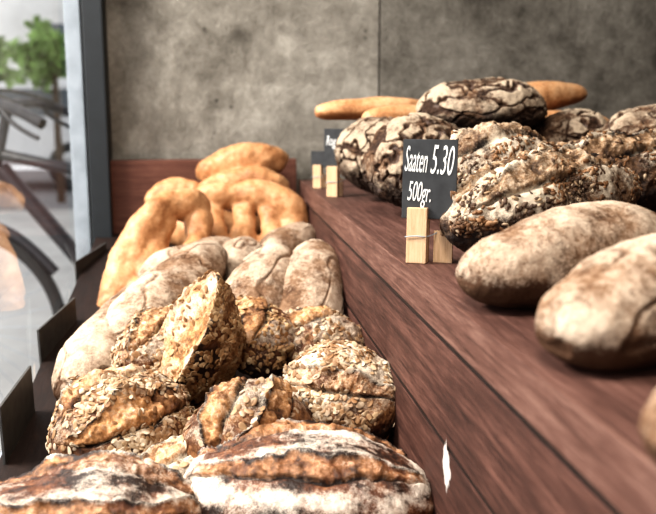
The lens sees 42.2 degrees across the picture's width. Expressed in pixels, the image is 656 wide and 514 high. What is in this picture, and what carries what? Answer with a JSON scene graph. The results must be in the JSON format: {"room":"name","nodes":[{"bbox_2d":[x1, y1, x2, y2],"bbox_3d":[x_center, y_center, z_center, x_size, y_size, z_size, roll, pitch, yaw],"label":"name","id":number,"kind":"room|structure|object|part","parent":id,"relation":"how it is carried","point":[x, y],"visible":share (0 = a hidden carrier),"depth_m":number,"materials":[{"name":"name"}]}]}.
{"room":"food shop","nodes":[
{"label":"food shop","id":0,"kind":"room"},
{"bbox_2d":[63,0,92,260],"bbox_3d":[-0.516,-0.755,1.675,0.031,2.000,0.050,-1,10,-8],"label":"window frame","id":1,"kind":"structure","parent":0,"point":[72,14],"depth_m":1.74,"materials":[{"name":"white metal"}]},
{"bbox_2d":[105,0,378,194],"bbox_3d":[-0.209,-0.442,1.918,0.617,2.700,0.200,-1,10,-8],"label":"wall","id":2,"kind":"structure","parent":0,"point":[189,79],"depth_m":1.83,"materials":[{"name":"concrete"}]},
{"bbox_2d":[378,0,379,95],"bbox_3d":[0.099,-0.449,1.957,0.008,2.700,0.186,-1,10,-8],"label":"joint","id":3,"kind":"object","parent":2,"relation":"attached to","point":[379,0],"visible":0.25,"depth_m":1.86,"materials":[{"name":"grey concrete"}]},
{"bbox_2d":[379,0,655,119],"bbox_3d":[1.103,-0.474,2.097,2.024,2.700,0.200,-1,10,-8],"label":"wall","id":4,"kind":"structure","parent":0,"point":[607,48],"depth_m":1.90,"materials":[{"name":"concrete"}]},
{"bbox_3d":[1.137,1.256,0.217,2.850,0.050,4.076,-1,10,-8],"label":"floor","id":5,"kind":"structure","parent":0,"visible":0},
{"bbox_2d":[0,158,296,479],"bbox_3d":[-0.160,0.506,1.044,0.431,1.138,1.806,-1,10,-8],"label":"bin","id":6,"kind":"object","parent":5,"relation":"on","point":[131,180],"visible":0.16,"depth_m":1.54,"materials":[{"name":"red wood"}]},
{"bbox_2d":[0,366,34,464],"bbox_3d":[-0.359,0.201,0.987,0.009,0.120,0.130,-1,10,-4],"label":"name card","id":7,"kind":"object","parent":6,"relation":"attached to","point":[17,408],"visible":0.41,"depth_m":0.97,"materials":[{"name":"black plastic"}]},
{"bbox_2d":[37,298,76,364],"bbox_3d":[-0.398,0.136,1.262,0.009,0.121,0.162,0,10,2],"label":"name card","id":8,"kind":"object","parent":6,"relation":"on","point":[53,330],"visible":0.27,"depth_m":1.24,"materials":[{"name":"black plastic"}]},
{"bbox_2d":[74,243,106,281],"bbox_3d":[-0.451,0.044,1.629,0.009,0.121,0.162,1,10,6],"label":"name card","id":9,"kind":"object","parent":6,"relation":"on","point":[81,263],"visible":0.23,"depth_m":1.59,"materials":[{"name":"black plastic"}]},
{"bbox_2d":[51,279,136,400],"bbox_3d":[-0.279,0.106,1.156,0.105,0.117,0.330,1,10,8],"label":"loaf","id":10,"kind":"object","parent":6,"relation":"in","point":[88,349],"visible":0.16,"depth_m":1.04,"materials":[{"name":"beige food"}]},
{"bbox_2d":[106,241,227,337],"bbox_3d":[-0.228,0.056,1.219,0.108,0.122,0.332,4,11,21],"label":"loaf","id":11,"kind":"object","parent":10,"relation":"on","point":[161,285],"visible":0.54,"depth_m":1.18,"materials":[{"name":"beige food"}]},
{"bbox_2d":[0,449,201,513],"bbox_3d":[-0.208,0.229,0.726,0.213,0.107,0.164,-1,10,-5],"label":"loaf","id":12,"kind":"object","parent":6,"relation":"in","point":[100,481],"visible":0.91,"depth_m":0.71,"materials":[{"name":"brown food"}]},
{"bbox_2d":[45,364,194,455],"bbox_3d":[-0.217,0.184,0.908,0.164,0.132,0.153,-9,13,-40],"label":"loaf","id":13,"kind":"object","parent":6,"relation":"in","point":[129,408],"visible":0.66,"depth_m":0.86,"materials":[{"name":"brown food"}]},
{"bbox_2d":[110,304,172,371],"bbox_3d":[-0.204,0.108,1.055,0.113,0.092,0.154,3,10,14],"label":"loaf","id":14,"kind":"object","parent":6,"relation":"in","point":[141,343],"visible":0.38,"depth_m":1.00,"materials":[{"name":"brown food"}]},
{"bbox_2d":[97,188,213,306],"bbox_3d":[-0.282,-0.005,1.462,0.252,0.213,0.126,-9,14,-42],"label":"bread","id":15,"kind":"object","parent":6,"relation":"in","point":[150,230],"visible":0.53,"depth_m":1.45,"materials":[{"name":"orange food"}]},
{"bbox_2d":[140,435,192,476],"bbox_3d":[-0.136,0.225,0.844,0.134,0.100,0.108,-5,11,-24],"label":"loaf","id":16,"kind":"object","parent":6,"relation":"in","point":[171,452],"visible":0.05,"depth_m":0.82,"materials":[{"name":"brown food"}]},
{"bbox_2d":[138,236,231,277],"bbox_3d":[-0.228,0.009,1.419,0.197,0.077,0.082,-9,14,-42],"label":"loaf","id":17,"kind":"object","parent":6,"relation":"in","point":[160,256],"visible":0.17,"depth_m":1.37,"materials":[{"name":"beige food"}]},
{"bbox_2d":[156,270,246,408],"bbox_3d":[-0.156,0.096,1.003,0.121,0.180,0.117,3,11,17],"label":"loaf","id":18,"kind":"object","parent":6,"relation":"in","point":[203,332],"visible":0.77,"depth_m":0.96,"materials":[{"name":"brown food"}]},
{"bbox_2d":[144,177,260,245],"bbox_3d":[-0.246,-0.085,1.726,0.249,0.154,0.084,0,10,2],"label":"bread","id":19,"kind":"object","parent":6,"relation":"on","point":[178,238],"visible":0.18,"depth_m":1.71,"materials":[{"name":"orange food"}]},
{"bbox_2d":[196,142,289,188],"bbox_3d":[-0.172,-0.177,1.723,0.192,0.107,0.114,-1,10,-8],"label":"bread","id":20,"kind":"object","parent":19,"relation":"on","point":[239,162],"visible":0.74,"depth_m":1.71,"materials":[{"name":"orange food"}]},
{"bbox_3d":[-0.278,0.056,1.861,0.421,0.538,0.025,-1,10,-8],"label":"panel","id":21,"kind":"part","parent":6,"relation":"part of","materials":[{"name":"red wood"}]},
{"bbox_2d":[223,236,262,281],"bbox_3d":[-0.150,0.010,1.430,0.088,0.079,0.159,2,10,11],"label":"loaf","id":22,"kind":"object","parent":6,"relation":"in","point":[238,248],"visible":0.4,"depth_m":1.40,"materials":[{"name":"beige food"}]},
{"bbox_2d":[182,374,311,457],"bbox_3d":[-0.077,0.180,0.856,0.130,0.125,0.142,5,11,26],"label":"bread","id":23,"kind":"object","parent":6,"relation":"in","point":[230,407],"visible":0.45,"depth_m":0.81,"materials":[{"name":"brown food"}]},
{"bbox_2d":[195,179,308,241],"bbox_3d":[-0.154,-0.048,1.603,0.244,0.188,0.161,-1,10,-8],"label":"bread","id":24,"kind":"object","parent":6,"relation":"in","point":[276,205],"visible":0.46,"depth_m":1.62,"materials":[{"name":"orange food"}]},
{"bbox_2d":[226,243,292,307],"bbox_3d":[-0.102,0.050,1.235,0.109,0.123,0.202,3,11,19],"label":"loaf","id":25,"kind":"object","parent":6,"relation":"in","point":[262,272],"visible":0.42,"depth_m":1.21,"materials":[{"name":"beige food"}]},
{"bbox_2d":[235,294,295,378],"bbox_3d":[-0.086,0.103,1.087,0.110,0.103,0.127,-5,11,-24],"label":"loaf","id":26,"kind":"object","parent":6,"relation":"in","point":[269,330],"visible":0.59,"depth_m":1.04,"materials":[{"name":"brown food"}]},
{"bbox_2d":[259,222,315,250],"bbox_3d":[-0.077,-0.019,1.523,0.085,0.078,0.158,6,12,31],"label":"loaf","id":27,"kind":"object","parent":6,"relation":"in","point":[291,235],"visible":0.38,"depth_m":1.50,"materials":[{"name":"beige food"}]},
{"bbox_2d":[184,418,433,513],"bbox_3d":[-0.018,0.217,0.781,0.233,0.120,0.170,-1,10,-7],"label":"loaf","id":28,"kind":"object","parent":6,"relation":"in","point":[283,466],"visible":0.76,"depth_m":0.73,"materials":[{"name":"brown food"}]},
{"bbox_2d":[279,239,343,314],"bbox_3d":[-0.029,0.057,1.232,0.103,0.139,0.229,0,10,1],"label":"loaf","id":29,"kind":"object","parent":6,"relation":"in","point":[313,273],"visible":0.52,"depth_m":1.21,"materials":[{"name":"beige food"}]},
{"bbox_2d":[285,306,363,365],"bbox_3d":[-0.011,0.111,1.097,0.127,0.095,0.118,-4,11,-23],"label":"loaf","id":30,"kind":"object","parent":6,"relation":"in","point":[313,325],"visible":0.38,"depth_m":1.06,"materials":[{"name":"brown food"}]},
{"bbox_2d":[282,340,395,439],"bbox_3d":[0.019,0.150,0.938,0.137,0.118,0.131,9,14,42],"label":"loaf","id":31,"kind":"object","parent":6,"relation":"in","point":[343,382],"visible":0.72,"depth_m":0.89,"materials":[{"name":"brown food"}]},
{"bbox_2d":[299,179,655,513],"bbox_3d":[0.535,0.515,1.115,0.963,1.096,1.750,-1,10,-8],"label":"wooden shelf","id":32,"kind":"object","parent":5,"relation":"on","point":[494,422],"visible":0.54,"depth_m":0.62,"materials":[{"name":"red wood"}]},
{"bbox_2d":[311,151,325,187],"bbox_3d":[-0.018,-0.167,1.618,0.030,0.070,0.020,3,11,17],"label":"price sign","id":33,"kind":"object","parent":32,"relation":"on","point":[317,157],"visible":0.96,"depth_m":1.61,"materials":[{"name":"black wood"}]},
{"bbox_2d":[324,129,343,196],"bbox_3d":[0.010,-0.162,1.461,0.034,0.116,0.022,3,11,17],"label":"price sign","id":34,"kind":"object","parent":32,"relation":"on","point":[334,182],"visible":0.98,"depth_m":1.46,"materials":[{"name":"black wood"}]},
{"bbox_2d":[334,116,393,194],"bbox_3d":[0.093,-0.166,1.405,0.164,0.134,0.160,-10,14,-43],"label":"loaf","id":35,"kind":"object","parent":32,"relation":"on","point":[354,141],"visible":0.29,"depth_m":1.36,"materials":[{"name":"brown food"}]},
{"bbox_2d":[362,105,415,117],"bbox_3d":[0.126,-0.236,1.429,0.149,0.039,0.050,-5,11,-24],"label":"baguette","id":36,"kind":"object","parent":35,"relation":"on","point":[395,111],"visible":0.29,"depth_m":1.40,"materials":[{"name":"orange food"}]},
{"bbox_2d":[315,96,418,119],"bbox_3d":[0.077,-0.265,1.514,0.204,0.042,0.052,-3,10,-15],"label":"baguette","id":37,"kind":"object","parent":32,"relation":"on","point":[344,109],"visible":0.6,"depth_m":1.49,"materials":[{"name":"orange food"}]},
{"bbox_2d":[360,112,457,207],"bbox_3d":[0.133,-0.134,1.211,0.175,0.142,0.161,-8,13,-36],"label":"loaf","id":38,"kind":"object","parent":32,"relation":"on","point":[382,163],"visible":0.49,"depth_m":1.16,"materials":[{"name":"brown food"}]},
{"bbox_2d":[402,139,457,263],"bbox_3d":[0.100,-0.054,0.840,0.054,0.122,0.024,2,10,14],"label":"price sign","id":39,"kind":"object","parent":32,"relation":"on","point":[430,166],"visible":0.99,"depth_m":0.84,"materials":[{"name":"black stone"}]},
{"bbox_2d":[449,121,559,183],"bbox_3d":[0.218,-0.102,1.053,0.184,0.132,0.147,-5,11,-27],"label":"loaf","id":40,"kind":"object","parent":32,"relation":"on","point":[481,144],"visible":0.2,"depth_m":1.01,"materials":[{"name":"brown food"}]},
{"bbox_2d":[439,142,643,252],"bbox_3d":[0.224,-0.062,0.875,0.248,0.116,0.133,-6,12,-29],"label":"loaf","id":41,"kind":"object","parent":32,"relation":"on","point":[501,194],"visible":0.69,"depth_m":0.82,"materials":[{"name":"brown food"}]},
{"bbox_2d":[455,200,655,308],"bbox_3d":[0.200,-0.003,0.687,0.220,0.081,0.091,-6,12,-29],"label":"loaf","id":42,"kind":"object","parent":32,"relation":"on","point":[514,267],"visible":0.79,"depth_m":0.64,"materials":[{"name":"beige food"}]},
{"bbox_2d":[546,110,608,120],"bbox_3d":[0.409,-0.239,1.528,0.199,0.050,0.060,-1,10,-3],"label":"baguette","id":43,"kind":"object","parent":32,"relation":"on","point":[549,112],"visible":0.02,"depth_m":1.51,"materials":[{"name":"orange food"}]},
{"bbox_2d":[535,233,655,372],"bbox_3d":[0.216,0.026,0.544,0.206,0.081,0.093,-7,12,-35],"label":"loaf","id":44,"kind":"object","parent":32,"relation":"on","point":[601,316],"visible":1,"depth_m":0.49,"materials":[{"name":"beige food"}]},
{"bbox_2d":[556,128,655,212],"bbox_3d":[0.381,-0.107,1.103,0.253,0.121,0.131,-2,10,-13],"label":"loaf","id":45,"kind":"object","parent":32,"relation":"on","point":[635,151],"visible":0.23,"depth_m":1.05,"materials":[{"name":"brown food"}]},
{"bbox_2d":[639,390,655,460],"bbox_3d":[0.208,0.062,0.367,0.186,0.060,0.087,-6,12,-29],"label":"loaf","id":46,"kind":"object","parent":32,"relation":"on","point":[647,427],"visible":1,"depth_m":0.33,"materials":[{"name":"brown food"}]},
{"bbox_3d":[0.330,-0.253,1.554,0.203,0.055,0.063,-4,11,-20],"label":"baguette","id":47,"kind":"object","parent":32,"relation":"on","visible":0},
{"bbox_2d":[526,81,586,109],"bbox_3d":[0.384,-0.289,1.553,0.221,0.065,0.072,-6,12,-29],"label":"baguette","id":48,"kind":"object","parent":47,"relation":"on","point":[556,94],"visible":0.54,"depth_m":1.54,"materials":[{"name":"orange food"}]},
{"bbox_3d":[0.275,-0.137,1.365,0.182,0.106,0.174,-1,10,-8],"label":"loaf","id":49,"kind":"object","parent":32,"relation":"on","visible":0},
{"bbox_2d":[416,77,547,127],"bbox_3d":[0.242,-0.234,1.329,0.208,0.094,0.180,-2,10,-10],"label":"loaf","id":50,"kind":"object","parent":49,"relation":"on","point":[470,103],"visible":0.78,"depth_m":1.26,"materials":[{"name":"brown food"}]},
{"bbox_3d":[0.445,-0.111,1.347,0.211,0.084,0.210,2,10,12],"label":"loaf","id":51,"kind":"object","parent":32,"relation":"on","visible":0},
{"bbox_2d":[531,108,606,144],"bbox_3d":[0.381,-0.184,1.362,0.149,0.106,0.152,-8,13,-38],"label":"loaf","id":52,"kind":"object","parent":51,"relation":"on","point":[566,125],"visible":0.34,"depth_m":1.31,"materials":[{"name":"brown food"}]},
{"bbox_2d":[601,104,655,132],"bbox_3d":[0.506,-0.178,1.314,0.196,0.116,0.178,-3,11,-18],"label":"loaf","id":53,"kind":"object","parent":51,"relation":"on","point":[629,120],"visible":0.2,"depth_m":1.26,"materials":[{"name":"brown food"}]},
{"bbox_3d":[-0.247,0.924,-0.058,0.050,0.700,4.036,-1,10,-8],"label":"wall","id":54,"kind":"structure","parent":0,"visible":0},
{"bbox_2d":[81,0,113,242],"bbox_3d":[-0.476,-0.756,1.683,0.040,2.000,0.074,-1,10,-8],"label":"window frame","id":55,"kind":"structure","parent":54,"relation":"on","point":[94,26],"depth_m":1.73,"materials":[{"name":"grey metal"}]},
{"label":"outside","id":56,"kind":"structure","parent":0,"visible":0},
{"bbox_2d":[0,0,63,166],"bbox_3d":[-6.578,-7.872,17.156,20.000,12.000,1.000,-1,10,-8],"label":"facade","id":57,"kind":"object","parent":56,"point":[13,13],"visible":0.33,"depth_m":17.25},
{"bbox_2d":[33,24,63,33],"bbox_3d":[-5.516,-3.918,17.480,1.000,1.700,0.070,-1,10,-8],"label":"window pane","id":58,"kind":"structure","parent":57,"relation":"attached to","point":[54,26],"depth_m":17.31,"materials":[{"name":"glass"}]},
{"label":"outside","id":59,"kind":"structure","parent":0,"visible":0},
{"bbox_2d":[0,209,75,451],"bbox_3d":[-6.210,0.335,4.861,17.000,0.260,6.924,-1,10,-8],"label":"pavement","id":60,"kind":"structure","parent":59,"point":[21,221],"depth_m":4.78,"materials":[{"name":"grey concrete"}]},
{"bbox_2d":[0,88,75,399],"bbox_3d":[-0.676,0.019,2.729,1.745,1.102,0.580,0,10,-2],"label":"bicycle","id":61,"kind":"object","parent":60,"relation":"on","point":[12,241],"visible":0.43,"depth_m":2.69,"materials":[{"name":"black metal"}]},
{"bbox_3d":[-0.881,-0.382,2.416,0.143,0.100,0.018,5,11,24],"label":"brake lever","id":62,"kind":"part","parent":61,"relation":"part of","materials":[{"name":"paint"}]},
{"bbox_3d":[-0.896,-0.463,2.871,0.143,0.100,0.018,-5,11,-28],"label":"brake lever","id":63,"kind":"part","parent":61,"relation":"part of","materials":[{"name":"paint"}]},
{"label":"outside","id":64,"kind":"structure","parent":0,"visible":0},
{"bbox_2d":[0,169,73,210],"bbox_3d":[-5.683,-0.858,11.863,20.000,0.200,7.000,-1,10,-8],"label":"road","id":65,"kind":"structure","parent":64,"point":[39,181],"depth_m":11.28,"materials":[{"name":"grey asphalt"}]},
{"bbox_2d":[0,36,28,88],"bbox_3d":[-3.652,-1.408,8.743,1.058,2.014,1.085,-1,10,-8],"label":"street tree","id":66,"kind":"object","parent":65,"relation":"on","point":[7,75],"visible":0.99,"depth_m":8.73,"materials":[{"name":"green plant"}]},
{"bbox_2d":[3,15,66,202],"bbox_3d":[-3.236,-1.703,9.961,1.103,2.168,1.056,-1,10,-8],"label":"street tree","id":67,"kind":"object","parent":65,"relation":"on","point":[43,57],"visible":0.8,"depth_m":9.62,"materials":[{"name":"green plant"}]},
{"bbox_2d":[0,78,72,190],"bbox_3d":[-4.904,-1.731,11.921,4.200,1.498,1.752,-1,10,-8],"label":"van","id":68,"kind":"object","parent":65,"relation":"on","point":[17,141],"visible":0.12,"depth_m":11.21,"materials":[{"name":"white paint"}]},
{"bbox_2d":[19,70,66,77],"bbox_3d":[-5.281,-2.833,16.085,1.581,2.252,1.761,-1,10,-8],"label":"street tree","id":69,"kind":"object","parent":65,"relation":"on","point":[21,74],"visible":0.02,"depth_m":15.81,"materials":[{"name":"green plant"}]}
]}

